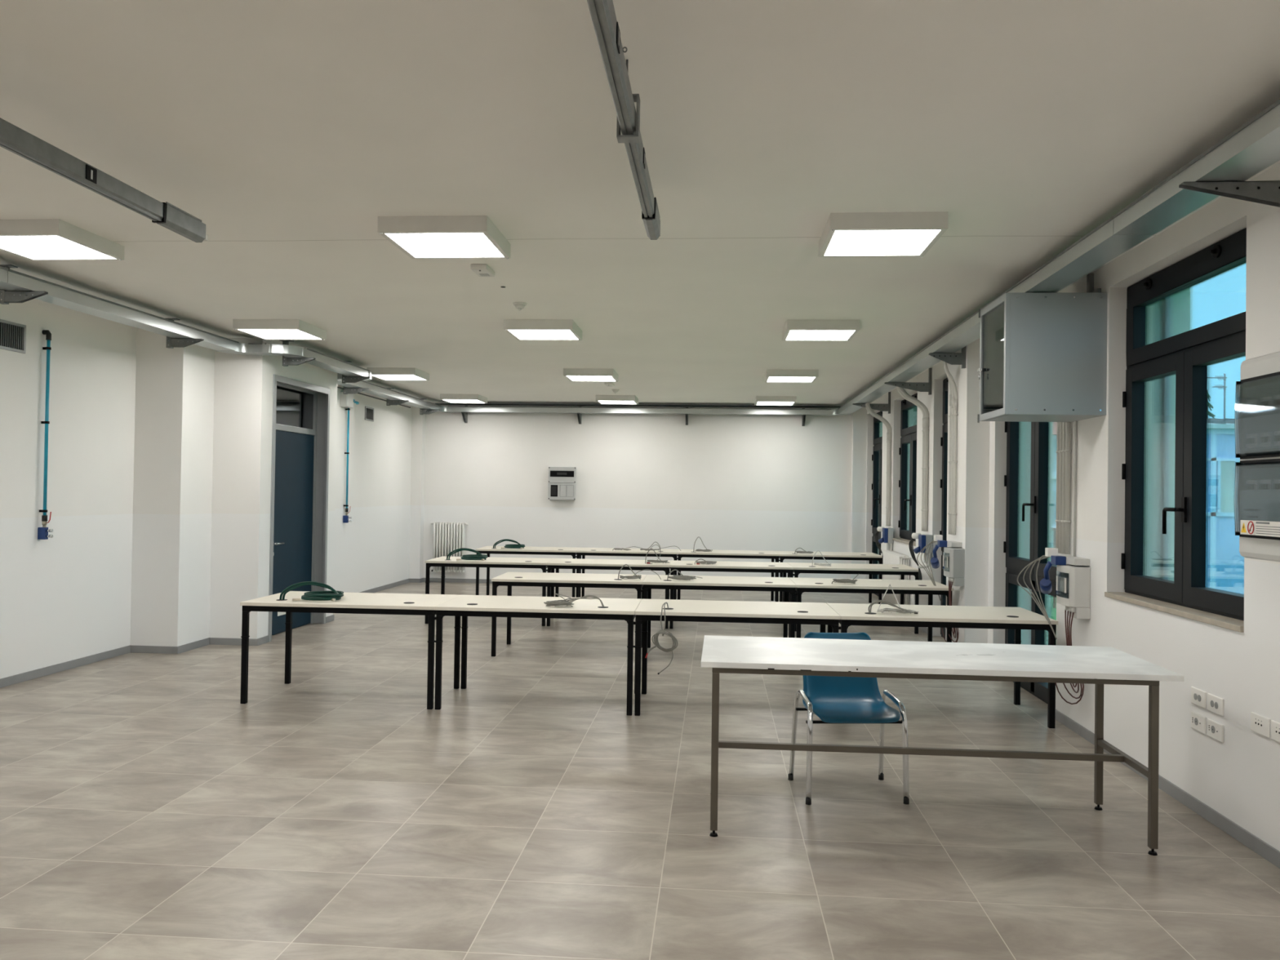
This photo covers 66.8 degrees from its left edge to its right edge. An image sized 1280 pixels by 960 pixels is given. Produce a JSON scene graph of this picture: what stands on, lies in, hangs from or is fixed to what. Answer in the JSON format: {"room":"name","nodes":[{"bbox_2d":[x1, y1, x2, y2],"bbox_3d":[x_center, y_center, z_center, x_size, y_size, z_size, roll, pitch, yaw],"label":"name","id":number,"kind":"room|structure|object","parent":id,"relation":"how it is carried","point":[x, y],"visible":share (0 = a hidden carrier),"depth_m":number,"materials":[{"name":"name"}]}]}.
{"room":"laboratory classroom","nodes":[
{"label":"laboratory classroom","id":0,"kind":"room"},
{"bbox_2d":[0,298,425,678],"bbox_3d":[-4.706,0.067,6.991,1.220,3.133,20.000,1,-1,5],"label":"wall","id":1,"kind":"structure","parent":0,"point":[158,500],"depth_m":9.35,"materials":[{"name":"white paint"}]},
{"bbox_2d":[0,319,26,353],"bbox_3d":[-5.003,-1.143,7.643,0.012,0.230,0.464,1,-1,5],"label":"air vent","id":2,"kind":"object","parent":1,"relation":"in","point":[12,335],"visible":1,"depth_m":7.74,"materials":[{"name":"grey metal"}]},
{"bbox_2d":[37,329,53,539],"bbox_3d":[-4.927,-0.379,8.078,0.115,1.745,0.044,1,-1,5],"label":"pipe","id":3,"kind":"object","parent":1,"relation":"attached to","point":[42,532],"visible":1,"depth_m":8.07,"materials":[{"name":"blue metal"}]},
{"bbox_2d":[165,318,204,348],"bbox_3d":[-4.157,-1.335,8.843,0.365,0.267,0.070,1,-1,5],"label":"bracket","id":4,"kind":"object","parent":1,"relation":"attached to","point":[171,343],"visible":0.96,"depth_m":8.83,"materials":[{"name":"metal"}]},
{"bbox_2d":[0,577,423,688],"bbox_3d":[-4.603,1.599,6.961,0.995,0.070,20.000,1,-1,5],"label":"baseboard","id":5,"kind":"structure","parent":1,"relation":"attached to","point":[33,674],"depth_m":9.31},
{"bbox_2d":[279,339,315,366],"bbox_3d":[-3.537,-1.310,10.028,0.365,0.267,0.070,1,-1,5],"label":"bracket","id":6,"kind":"object","parent":1,"relation":"attached to","point":[286,362],"visible":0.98,"depth_m":10.01,"materials":[{"name":"metal"}]},
{"bbox_2d":[267,374,329,641],"bbox_3d":[-3.886,0.300,10.851,0.218,2.796,1.468,1,-1,5],"label":"door","id":7,"kind":"structure","parent":1,"relation":"in","point":[300,424],"depth_m":11.11,"materials":[{"name":"blue metal"}]},
{"bbox_2d":[342,408,351,523],"bbox_3d":[-4.019,-0.237,13.382,0.115,1.655,0.044,1,-1,5],"label":"pipe","id":8,"kind":"object","parent":1,"relation":"attached to","point":[345,518],"visible":0.99,"depth_m":13.37,"materials":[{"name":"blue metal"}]},
{"bbox_2d":[422,402,852,579],"bbox_3d":[-0.259,0.258,16.770,8.550,3.133,0.200,1,-1,5],"label":"wall","id":9,"kind":"structure","parent":0,"point":[728,482],"depth_m":16.65,"materials":[{"name":"white paint"}]},
{"bbox_2d":[431,522,468,573],"bbox_3d":[-3.314,1.165,16.808,0.642,0.862,0.161,1,-1,5],"label":"radiator","id":10,"kind":"object","parent":9,"relation":"attached to","point":[448,537],"visible":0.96,"depth_m":16.75,"materials":[{"name":"white metal"}]},
{"bbox_2d":[422,577,492,583],"bbox_3d":[-0.117,1.790,16.631,7.343,0.070,0.012,1,-1,5],"label":"baseboard","id":11,"kind":"structure","parent":9,"relation":"attached to","point":[431,580],"depth_m":16.86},
{"bbox_2d":[461,405,467,422],"bbox_3d":[-3.034,-1.145,16.773,0.046,0.305,0.270,1,-1,5],"label":"bracket","id":12,"kind":"object","parent":9,"relation":"attached to","point":[464,415],"visible":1,"depth_m":16.82,"materials":[{"name":"metal"}]},
{"bbox_2d":[435,405,831,415],"bbox_3d":[-0.210,-1.177,16.440,6.807,0.098,0.368,1,-1,5],"label":"cable tray","id":13,"kind":"object","parent":12,"relation":"on","point":[760,411],"visible":0.81,"depth_m":16.42,"materials":[{"name":"metal"}]},
{"bbox_2d":[547,466,576,501],"bbox_3d":[-1.334,0.068,16.694,0.475,0.580,0.126,1,-1,5],"label":"panel","id":14,"kind":"object","parent":9,"relation":"attached to","point":[562,480],"visible":1,"depth_m":16.64,"materials":[{"name":"grey plastic"}]},
{"bbox_2d":[0,0,1279,405],"bbox_3d":[-1.003,-1.550,6.722,9.100,0.200,20.400,1,-1,5],"label":"ceiling","id":15,"kind":"structure","parent":0,"point":[287,128],"depth_m":4.37,"materials":[{"name":"paint"}]},
{"bbox_2d":[0,264,48,304],"bbox_3d":[-4.319,-1.364,6.780,0.365,0.267,0.070,1,-1,5],"label":"bracket","id":16,"kind":"object","parent":15,"relation":"attached to","point":[6,297],"visible":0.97,"depth_m":6.76,"materials":[{"name":"metal"}]},
{"bbox_2d":[0,266,440,409],"bbox_3d":[-4.040,-1.357,6.818,0.742,0.098,19.516,1,-1,5],"label":"cable tray","id":17,"kind":"object","parent":16,"relation":"on","point":[11,280],"visible":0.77,"depth_m":8.57,"materials":[{"name":"metal"}]},
{"bbox_2d":[0,218,124,260],"bbox_3d":[-3.622,-1.452,5.907,0.620,0.092,0.620,1,-1,5],"label":"ceiling light","id":18,"kind":"object","parent":15,"relation":"attached to","point":[44,239],"visible":1,"depth_m":5.83,"materials":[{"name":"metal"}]},
{"bbox_2d":[0,235,112,258],"bbox_3d":[-3.623,-1.419,5.906,0.560,0.006,0.560,1,-1,5],"label":"diffuser","id":19,"kind":"object","parent":18,"relation":"attached to","point":[25,246],"depth_m":5.93,"materials":[{"name":"plastic"}]},
{"bbox_2d":[0,117,208,242],"bbox_3d":[-2.566,-1.404,1.040,0.078,0.283,8.030,1,-1,5],"label":"rail","id":20,"kind":"object","parent":15,"relation":"hanging from","point":[13,138],"visible":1,"depth_m":4.13,"materials":[{"name":"metal"}]},
{"bbox_2d":[85,164,97,183],"bbox_3d":[-2.301,-1.283,4.072,0.004,0.062,0.070,1,-1,5],"label":"outlet","id":21,"kind":"object","parent":20,"relation":"attached to","point":[91,171],"depth_m":4.07,"materials":[{"name":"grey plastic"}]},
{"bbox_2d":[232,319,326,340],"bbox_3d":[-3.369,-1.407,9.113,0.620,0.092,0.620,1,-1,5],"label":"ceiling light","id":22,"kind":"object","parent":15,"relation":"attached to","point":[264,329],"visible":1,"depth_m":8.91,"materials":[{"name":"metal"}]},
{"bbox_2d":[241,329,319,338],"bbox_3d":[-3.370,-1.374,9.113,0.560,0.006,0.560,1,-1,5],"label":"diffuser","id":23,"kind":"object","parent":22,"relation":"attached to","point":[262,334],"depth_m":9.12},
{"bbox_2d":[366,367,429,380],"bbox_3d":[-3.103,-1.360,12.492,0.620,0.092,0.620,1,-1,5],"label":"ceiling light","id":24,"kind":"object","parent":15,"relation":"attached to","point":[382,373],"visible":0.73,"depth_m":12.23,"materials":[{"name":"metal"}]},
{"bbox_2d":[372,374,423,379],"bbox_3d":[-3.104,-1.327,12.492,0.560,0.006,0.560,1,-1,5],"label":"diffuser","id":25,"kind":"object","parent":24,"relation":"attached to","point":[380,376],"depth_m":12.47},
{"bbox_2d":[377,215,511,258],"bbox_3d":[-1.133,-1.419,5.710,0.620,0.092,0.620,1,-1,5],"label":"ceiling light","id":26,"kind":"object","parent":15,"relation":"attached to","point":[451,237],"visible":1,"depth_m":5.54,"materials":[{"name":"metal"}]},
{"bbox_2d":[386,232,503,257],"bbox_3d":[-1.133,-1.386,5.710,0.560,0.006,0.560,1,-1,5],"label":"diffuser","id":27,"kind":"object","parent":26,"relation":"attached to","point":[413,244],"depth_m":5.70,"materials":[{"name":"plastic"}]},
{"bbox_2d":[440,394,487,403],"bbox_3d":[-2.849,-1.315,15.718,0.620,0.092,0.620,1,-1,5],"label":"ceiling light","id":28,"kind":"object","parent":15,"relation":"attached to","point":[451,398],"visible":1,"depth_m":15.43,"materials":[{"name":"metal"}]},
{"bbox_2d":[471,263,494,276],"bbox_3d":[-1.076,-1.432,6.646,0.110,0.039,0.240,1,-1,5],"label":"junction box","id":29,"kind":"object","parent":15,"relation":"attached to","point":[480,269],"visible":1,"depth_m":6.58,"materials":[{"name":"grey plastic"}]},
{"bbox_2d":[503,319,582,340],"bbox_3d":[-0.880,-1.373,8.917,0.620,0.092,0.620,1,-1,5],"label":"ceiling light","id":30,"kind":"object","parent":15,"relation":"attached to","point":[520,329],"visible":1,"depth_m":8.68,"materials":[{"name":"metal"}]},
{"bbox_2d":[508,329,577,339],"bbox_3d":[-0.881,-1.341,8.916,0.560,0.006,0.560,1,-1,5],"label":"diffuser","id":31,"kind":"object","parent":30,"relation":"attached to","point":[517,334],"depth_m":8.92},
{"bbox_2d":[563,368,618,382],"bbox_3d":[-0.614,-1.326,12.296,0.620,0.092,0.620,1,-1,5],"label":"ceiling light","id":32,"kind":"object","parent":15,"relation":"attached to","point":[571,374],"visible":1,"depth_m":12.01,"materials":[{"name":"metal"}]},
{"bbox_2d":[566,375,615,381],"bbox_3d":[-0.615,-1.293,12.296,0.560,0.006,0.560,1,-1,5],"label":"diffuser","id":33,"kind":"object","parent":32,"relation":"attached to","point":[572,378],"depth_m":12.31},
{"bbox_2d":[595,395,638,404],"bbox_3d":[-0.360,-1.281,15.522,0.620,0.092,0.620,1,-1,5],"label":"ceiling light","id":34,"kind":"object","parent":15,"relation":"attached to","point":[602,399],"visible":1,"depth_m":15.23,"materials":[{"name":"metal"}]},
{"bbox_2d":[586,0,660,239],"bbox_3d":[-0.240,-1.373,0.856,0.078,0.283,8.030,1,-1,5],"label":"rail","id":35,"kind":"object","parent":15,"relation":"hanging from","point":[602,13],"visible":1,"depth_m":3.21,"materials":[{"name":"metal"}]},
{"bbox_2d":[435,403,839,408],"bbox_3d":[-0.026,-1.275,16.603,7.100,0.028,0.028,1,-1,5],"label":"conduit","id":36,"kind":"object","parent":15,"relation":"attached to","point":[724,406],"visible":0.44,"depth_m":16.59,"materials":[{"name":"metal"}]},
{"bbox_2d":[754,395,796,405],"bbox_3d":[2.133,-1.247,15.325,0.620,0.092,0.620,1,-1,5],"label":"ceiling light","id":37,"kind":"object","parent":15,"relation":"attached to","point":[759,400],"visible":1,"depth_m":15.03,"materials":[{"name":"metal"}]},
{"bbox_2d":[764,368,818,382],"bbox_3d":[1.879,-1.292,12.099,0.620,0.092,0.620,1,-1,5],"label":"ceiling light","id":38,"kind":"object","parent":15,"relation":"attached to","point":[771,375],"visible":1,"depth_m":11.81,"materials":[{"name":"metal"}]},
{"bbox_2d":[767,377,814,382],"bbox_3d":[1.878,-1.259,12.099,0.560,0.006,0.560,1,-1,5],"label":"diffuser","id":39,"kind":"object","parent":38,"relation":"attached to","point":[769,379],"depth_m":12.13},
{"bbox_2d":[782,319,859,341],"bbox_3d":[1.613,-1.340,8.720,0.620,0.092,0.620,1,-1,5],"label":"ceiling light","id":40,"kind":"object","parent":15,"relation":"attached to","point":[793,330],"visible":1,"depth_m":8.49,"materials":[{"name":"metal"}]},
{"bbox_2d":[786,330,854,339],"bbox_3d":[1.612,-1.307,8.720,0.560,0.006,0.560,1,-1,5],"label":"diffuser","id":41,"kind":"object","parent":40,"relation":"attached to","point":[790,335],"depth_m":8.72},
{"bbox_2d":[818,212,948,257],"bbox_3d":[1.360,-1.385,5.513,0.620,0.092,0.620,1,-1,5],"label":"ceiling light","id":42,"kind":"object","parent":15,"relation":"attached to","point":[857,234],"visible":1,"depth_m":5.34,"materials":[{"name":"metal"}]},
{"bbox_2d":[824,230,939,254],"bbox_3d":[1.360,-1.352,5.513,0.560,0.006,0.560,1,-1,5],"label":"diffuser","id":43,"kind":"object","parent":42,"relation":"attached to","point":[838,242],"depth_m":5.50,"materials":[{"name":"plastic"}]},
{"bbox_2d":[0,582,1279,959],"bbox_3d":[-1.051,1.743,6.679,9.100,0.120,20.400,1,-1,5],"label":"floor","id":44,"kind":"structure","parent":0,"point":[148,811],"depth_m":4.77,"materials":[{"name":"tile"}]},
{"bbox_2d":[240,591,461,709],"bbox_3d":[-2.208,1.298,7.558,1.476,0.758,0.832,1,-1,4],"label":"desk","id":45,"kind":"object","parent":44,"relation":"on","point":[415,604],"visible":0.88,"depth_m":7.21,"materials":[{"name":"beige laminate"}]},
{"bbox_2d":[279,581,343,600],"bbox_3d":[-2.500,0.847,7.415,0.468,0.136,0.303,1,-1,4],"label":"coiled hose","id":46,"kind":"object","parent":45,"relation":"on","point":[333,595],"visible":1,"depth_m":7.38,"materials":[{"name":"green plastic"}]},
{"bbox_2d":[424,556,555,626],"bbox_3d":[-1.829,1.361,12.014,1.476,0.758,0.832,1,-1,3],"label":"desk","id":47,"kind":"object","parent":44,"relation":"on","point":[504,562],"visible":0.68,"depth_m":11.64,"materials":[{"name":"beige laminate"}]},
{"bbox_2d":[446,547,487,560],"bbox_3d":[-2.107,0.907,11.867,0.492,0.143,0.318,1,-1,3],"label":"coiled hose","id":48,"kind":"object","parent":47,"relation":"on","point":[468,557],"visible":1,"depth_m":11.82,"materials":[{"name":"green plastic"}]},
{"bbox_2d":[475,546,581,597],"bbox_3d":[-1.641,1.396,14.504,1.476,0.758,0.832,1,-1,3],"label":"desk","id":49,"kind":"object","parent":44,"relation":"on","point":[486,549],"visible":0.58,"depth_m":14.14,"materials":[{"name":"beige laminate"}]},
{"bbox_2d":[434,595,641,715],"bbox_3d":[-0.744,1.318,7.457,1.476,0.758,0.832,1,-1,4],"label":"desk","id":50,"kind":"object","parent":44,"relation":"on","point":[464,606],"visible":0.9,"depth_m":7.11,"materials":[{"name":"beige laminate"}]},
{"bbox_2d":[543,593,604,607],"bbox_3d":[-0.497,0.894,7.192,0.446,0.100,0.164,1,-1,16],"label":"cable","id":51,"kind":"object","parent":50,"relation":"on","point":[566,602],"visible":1,"depth_m":7.21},
{"bbox_2d":[491,572,646,656],"bbox_3d":[-0.685,1.349,9.765,1.476,0.758,0.832,1,-1,3],"label":"desk","id":52,"kind":"object","parent":44,"relation":"on","point":[509,580],"visible":0.66,"depth_m":9.41,"materials":[{"name":"beige laminate"}]},
{"bbox_2d":[546,558,670,628],"bbox_3d":[-0.363,1.382,11.948,1.476,0.758,0.832,1,-1,3],"label":"desk","id":53,"kind":"object","parent":44,"relation":"on","point":[557,563],"visible":0.73,"depth_m":11.58,"materials":[{"name":"beige laminate"}]},
{"bbox_2d":[576,547,677,599],"bbox_3d":[-0.175,1.417,14.432,1.476,0.758,0.832,1,-1,3],"label":"desk","id":54,"kind":"object","parent":44,"relation":"on","point":[583,551],"visible":0.68,"depth_m":14.06,"materials":[{"name":"beige laminate"}]},
{"bbox_2d":[642,574,796,648],"bbox_3d":[0.780,1.369,9.676,1.476,0.758,0.832,1,-1,3],"label":"desk","id":55,"kind":"object","parent":44,"relation":"on","point":[784,584],"visible":0.75,"depth_m":9.32,"materials":[{"name":"beige laminate"}]},
{"bbox_2d":[677,549,780,601],"bbox_3d":[1.291,1.437,14.360,1.476,0.758,0.832,1,-1,3],"label":"desk","id":56,"kind":"object","parent":44,"relation":"on","point":[772,555],"visible":0.83,"depth_m":13.99,"materials":[{"name":"beige laminate"}]},
{"bbox_2d":[669,560,795,628],"bbox_3d":[1.103,1.402,11.882,1.476,0.758,0.832,1,-1,3],"label":"desk","id":57,"kind":"object","parent":44,"relation":"on","point":[683,566],"visible":0.7,"depth_m":11.51,"materials":[{"name":"beige laminate"}]},
{"bbox_2d":[634,599,840,715],"bbox_3d":[0.721,1.338,7.356,1.476,0.758,0.832,1,-1,4],"label":"desk","id":58,"kind":"object","parent":44,"relation":"on","point":[691,611],"visible":0.8,"depth_m":7.01,"materials":[{"name":"beige laminate"}]},
{"bbox_2d":[644,602,677,674],"bbox_3d":[0.162,1.146,7.057,0.234,0.503,0.232,1,-1,4],"label":"cable","id":59,"kind":"object","parent":58,"relation":"hanging from","point":[655,638],"visible":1,"depth_m":6.95,"materials":[{"name":"grey plastic"}]},
{"bbox_2d":[774,551,882,604],"bbox_3d":[2.752,1.457,14.289,1.466,0.758,0.832,1,-1,3],"label":"desk","id":60,"kind":"object","parent":44,"relation":"on","point":[870,557],"visible":0.6,"depth_m":13.92,"materials":[{"name":"beige laminate"}]},
{"bbox_2d":[787,631,909,804],"bbox_3d":[1.131,1.281,5.302,0.551,0.832,0.512,1,-1,-3],"label":"plastic chair","id":61,"kind":"object","parent":44,"relation":"on","point":[833,700],"visible":0.76,"depth_m":5.40,"materials":[{"name":"plastic"}]},
{"bbox_2d":[786,562,919,634],"bbox_3d":[2.565,1.423,11.817,1.466,0.758,0.832,1,-1,3],"label":"desk","id":62,"kind":"object","parent":44,"relation":"on","point":[799,567],"visible":0.65,"depth_m":11.45,"materials":[{"name":"beige laminate"}]},
{"bbox_2d":[788,577,953,642],"bbox_3d":[2.240,1.389,9.587,1.466,0.758,0.832,1,-1,3],"label":"desk","id":63,"kind":"object","parent":44,"relation":"on","point":[803,584],"visible":0.62,"depth_m":9.23,"materials":[{"name":"beige laminate"}]},
{"bbox_2d":[701,635,1183,855],"bbox_3d":[1.399,1.284,4.880,2.180,0.823,0.865,1,-1,5],"label":"workbench","id":64,"kind":"object","parent":44,"relation":"on","point":[1099,666],"visible":1,"depth_m":4.68,"materials":[{"name":"white laminate"}]},
{"bbox_2d":[826,603,1057,728],"bbox_3d":[2.200,1.359,7.254,1.506,0.758,0.832,1,-1,4],"label":"desk","id":65,"kind":"object","parent":44,"relation":"on","point":[1017,619],"visible":0.69,"depth_m":6.91,"materials":[{"name":"beige laminate"}]},
{"bbox_2d":[868,583,919,613],"bbox_3d":[1.845,0.871,7.062,0.346,0.211,0.171,1,-1,22],"label":"cable","id":66,"kind":"object","parent":65,"relation":"on","point":[900,610],"visible":1,"depth_m":7.08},
{"bbox_2d":[850,163,1279,851],"bbox_3d":[2.985,0.171,6.384,0.410,3.133,20.000,1,-1,5],"label":"wall","id":67,"kind":"structure","parent":0,"point":[1238,777],"depth_m":6.05,"materials":[{"name":"white paint"}]},
{"bbox_2d":[852,391,890,413],"bbox_3d":[3.367,-1.124,14.116,0.540,0.312,0.046,1,-1,5],"label":"bracket","id":68,"kind":"object","parent":67,"relation":"attached to","point":[882,407],"visible":1,"depth_m":14.08,"materials":[{"name":"metal"}]},
{"bbox_2d":[871,411,882,595],"bbox_3d":[3.827,0.380,15.463,0.154,2.981,1.480,1,-1,5],"label":"window","id":69,"kind":"structure","parent":67,"relation":"in","point":[877,456],"depth_m":15.97,"materials":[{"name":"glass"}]},
{"bbox_2d":[866,402,891,526],"bbox_3d":[3.432,-0.226,13.968,0.363,1.775,0.052,1,-1,5],"label":"conduit","id":70,"kind":"object","parent":67,"relation":"attached to","point":[869,408],"visible":1,"depth_m":13.94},
{"bbox_2d":[875,526,893,564],"bbox_3d":[3.482,0.966,13.869,0.215,0.587,0.323,1,-1,5],"label":"socket","id":71,"kind":"object","parent":67,"relation":"attached to","point":[887,532],"visible":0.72,"depth_m":13.73,"materials":[{"name":"grey plastic"}]},
{"bbox_2d":[882,550,911,604],"bbox_3d":[3.446,1.341,13.068,0.162,0.722,1.292,1,-1,5],"label":"radiator","id":72,"kind":"object","parent":67,"relation":"attached to","point":[890,557],"visible":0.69,"depth_m":12.78,"materials":[{"name":"white metal"}]},
{"bbox_2d":[884,368,932,395],"bbox_3d":[3.155,-1.162,11.424,0.540,0.312,0.046,1,-1,5],"label":"bracket","id":73,"kind":"object","parent":67,"relation":"attached to","point":[921,387],"visible":1,"depth_m":11.39,"materials":[{"name":"metal"}]},
{"bbox_2d":[896,386,924,531],"bbox_3d":[3.248,-0.268,11.636,0.367,1.755,0.056,1,-1,5],"label":"conduit","id":74,"kind":"object","parent":67,"relation":"attached to","point":[897,388],"visible":0.49,"depth_m":11.61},
{"bbox_2d":[898,386,928,531],"bbox_3d":[3.239,-0.270,11.516,0.367,1.755,0.056,1,-1,5],"label":"conduit","id":75,"kind":"object","parent":67,"relation":"attached to","point":[902,390],"visible":0.93,"depth_m":11.49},
{"bbox_2d":[908,533,933,580],"bbox_3d":[3.287,0.921,11.387,0.215,0.587,0.323,1,-1,5],"label":"socket","id":76,"kind":"object","parent":67,"relation":"attached to","point":[924,540],"visible":0.77,"depth_m":11.28,"materials":[{"name":"grey plastic"}]},
{"bbox_2d":[916,534,962,600],"bbox_3d":[2.913,0.842,9.378,0.205,0.623,0.691,1,-1,-9],"label":"socket","id":77,"kind":"object","parent":67,"relation":"attached to","point":[935,562],"visible":0.93,"depth_m":9.36,"materials":[{"name":"grey plastic"}]},
{"bbox_2d":[939,377,948,638],"bbox_3d":[3.432,0.309,10.450,0.154,2.981,1.580,1,-1,5],"label":"window","id":78,"kind":"structure","parent":67,"relation":"in","point":[944,440],"depth_m":11.11,"materials":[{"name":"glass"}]},
{"bbox_2d":[928,346,965,368],"bbox_3d":[2.862,-1.197,9.040,0.330,0.312,0.046,1,-1,5],"label":"bracket","id":79,"kind":"object","parent":67,"relation":"attached to","point":[953,358],"visible":0.97,"depth_m":9.02,"materials":[{"name":"metal"}]},
{"bbox_2d":[942,362,951,533],"bbox_3d":[2.950,-0.327,9.313,0.042,1.704,0.365,0,-1,29],"label":"conduit","id":80,"kind":"object","parent":67,"relation":"attached to","point":[950,387],"visible":0.57,"depth_m":9.45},
{"bbox_2d":[943,365,954,534],"bbox_3d":[2.942,-0.328,9.271,0.041,1.703,0.286,0,-1,39],"label":"conduit","id":81,"kind":"object","parent":67,"relation":"attached to","point":[953,391],"visible":0.62,"depth_m":9.35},
{"bbox_2d":[942,360,958,534],"bbox_3d":[2.940,-0.328,9.226,0.219,1.703,0.039,1,-1,-35],"label":"conduit","id":82,"kind":"object","parent":67,"relation":"attached to","point":[955,400],"visible":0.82,"depth_m":9.26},
{"bbox_2d":[942,546,964,642],"bbox_3d":[2.924,1.090,9.056,0.147,0.908,0.397,1,-1,5],"label":"box","id":83,"kind":"object","parent":67,"relation":"attached to","point":[953,557],"visible":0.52,"depth_m":8.95,"materials":[{"name":"grey plastic"}]},
{"bbox_2d":[1003,421,1057,703],"bbox_3d":[3.234,0.274,7.938,0.154,2.981,1.620,1,-1,5],"label":"window","id":84,"kind":"structure","parent":67,"relation":"in","point":[1030,478],"depth_m":8.03,"materials":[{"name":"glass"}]},
{"bbox_2d":[977,288,1107,422],"bbox_3d":[2.709,-0.835,6.604,0.662,0.852,0.635,1,-1,5],"label":"upper cabinet","id":85,"kind":"object","parent":67,"relation":"attached to","point":[1043,356],"visible":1,"depth_m":6.30,"materials":[{"name":"metal"}]},
{"bbox_2d":[1017,547,1089,639],"bbox_3d":[2.923,0.789,6.830,0.205,0.623,0.691,1,-1,-9],"label":"cable","id":86,"kind":"object","parent":67,"relation":"attached to","point":[1045,584],"visible":1,"depth_m":6.81,"materials":[{"name":"grey plastic"}]},
{"bbox_2d":[1055,422,1059,552],"bbox_3d":[3.048,-0.339,7.053,0.043,1.732,0.042,1,-1,5],"label":"conduit","id":87,"kind":"object","parent":67,"relation":"attached to","point":[1058,423],"visible":0.4,"depth_m":7.04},
{"bbox_2d":[1057,422,1062,553],"bbox_3d":[3.043,-0.340,6.993,0.043,1.732,0.042,1,-1,5],"label":"conduit","id":88,"kind":"object","parent":67,"relation":"attached to","point":[1060,452],"visible":0.42,"depth_m":6.98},
{"bbox_2d":[1061,422,1066,553],"bbox_3d":[3.038,-0.341,6.933,0.043,1.732,0.042,1,-1,5],"label":"conduit","id":89,"kind":"object","parent":67,"relation":"attached to","point":[1064,423],"visible":0.44,"depth_m":6.92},
{"bbox_2d":[1064,422,1071,554],"bbox_3d":[3.034,-0.342,6.873,0.043,1.732,0.042,1,-1,5],"label":"conduit","id":90,"kind":"object","parent":67,"relation":"attached to","point":[1068,451],"visible":0.65,"depth_m":6.86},
{"bbox_2d":[1054,564,1090,704],"bbox_3d":[2.941,1.049,6.592,0.147,0.928,0.397,1,-1,5],"label":"box","id":91,"kind":"object","parent":67,"relation":"attached to","point":[1073,582],"visible":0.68,"depth_m":6.50,"materials":[{"name":"grey plastic"}]},
{"bbox_2d":[1073,421,1076,556],"bbox_3d":[3.037,-0.322,6.768,0.016,1.730,0.016,1,-1,5],"label":"conduit","id":92,"kind":"object","parent":67,"relation":"attached to","point":[1075,422],"visible":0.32,"depth_m":6.76,"materials":[{"name":"grey plastic"}]},
{"bbox_2d":[881,602,1279,868],"bbox_3d":[2.812,1.690,5.563,0.223,0.070,18.380,1,-1,5],"label":"baseboard","id":93,"kind":"structure","parent":67,"relation":"attached to","point":[1267,851],"depth_m":4.93,"materials":[{"name":"tile"}]},
{"bbox_2d":[1191,711,1206,734],"bbox_3d":[2.880,1.250,5.006,0.013,0.088,0.148,1,-1,5],"label":"wall socket","id":94,"kind":"object","parent":67,"relation":"attached to","point":[1198,722],"visible":1,"depth_m":4.99,"materials":[{"name":"white plastic"}]},
{"bbox_2d":[1191,686,1206,709],"bbox_3d":[2.882,1.123,5.008,0.013,0.088,0.148,1,-1,5],"label":"wall socket","id":95,"kind":"object","parent":67,"relation":"attached to","point":[1198,697],"visible":1,"depth_m":5.00,"materials":[{"name":"white plastic"}]},
{"bbox_2d":[1207,718,1223,742],"bbox_3d":[2.866,1.248,4.837,0.013,0.088,0.148,1,-1,5],"label":"wall socket","id":96,"kind":"object","parent":67,"relation":"attached to","point":[1215,730],"visible":1,"depth_m":4.82,"materials":[{"name":"white plastic"}]},
{"bbox_2d":[1207,693,1224,716],"bbox_3d":[2.868,1.120,4.838,0.013,0.088,0.148,1,-1,5],"label":"wall socket","id":97,"kind":"object","parent":67,"relation":"attached to","point":[1215,704],"visible":1,"depth_m":4.83,"materials":[{"name":"white plastic"}]},
{"bbox_2d":[1178,180,1279,207],"bbox_3d":[2.566,-1.266,4.079,0.560,0.312,0.046,1,-1,5],"label":"bracket","id":98,"kind":"object","parent":67,"relation":"attached to","point":[1267,193],"visible":1,"depth_m":4.06,"materials":[{"name":"metal"}]},
{"bbox_2d":[827,98,1279,416],"bbox_3d":[2.544,-1.265,6.459,0.368,0.098,19.836,1,-1,5],"label":"cable tray","id":99,"kind":"object","parent":98,"relation":"on","point":[1253,147],"visible":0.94,"depth_m":4.80,"materials":[{"name":"metal"}]},
{"bbox_2d":[1234,351,1279,561],"bbox_3d":[2.718,-0.100,4.003,0.215,0.885,0.695,1,-1,5],"label":"electrical panel","id":100,"kind":"object","parent":67,"relation":"attached to","point":[1257,411],"visible":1,"depth_m":4.14,"materials":[{"name":"grey plastic"}]},
{"bbox_2d":[1250,711,1270,737],"bbox_3d":[2.837,1.119,4.440,0.012,0.088,0.148,1,-1,5],"label":"wall socket","id":101,"kind":"object","parent":67,"relation":"attached to","point":[1260,724],"visible":1,"depth_m":4.43,"materials":[{"name":"white plastic"}]},
{"bbox_3d":[3.356,0.177,6.455,0.320,3.133,20.200,1,-1,5],"label":"wall","id":102,"kind":"structure","parent":0,"visible":0},
{"bbox_2d":[892,392,917,546],"bbox_3d":[3.798,-0.150,12.975,0.555,1.988,1.620,1,-1,5],"label":"window","id":103,"kind":"structure","parent":102,"relation":"in","point":[908,449],"depth_m":13.37,"materials":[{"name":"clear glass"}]},
{"bbox_2d":[1104,227,1246,632],"bbox_3d":[3.201,-0.256,5.399,0.555,1.988,1.620,1,-1,5],"label":"window","id":104,"kind":"structure","parent":102,"relation":"in","point":[1185,348],"depth_m":5.39,"materials":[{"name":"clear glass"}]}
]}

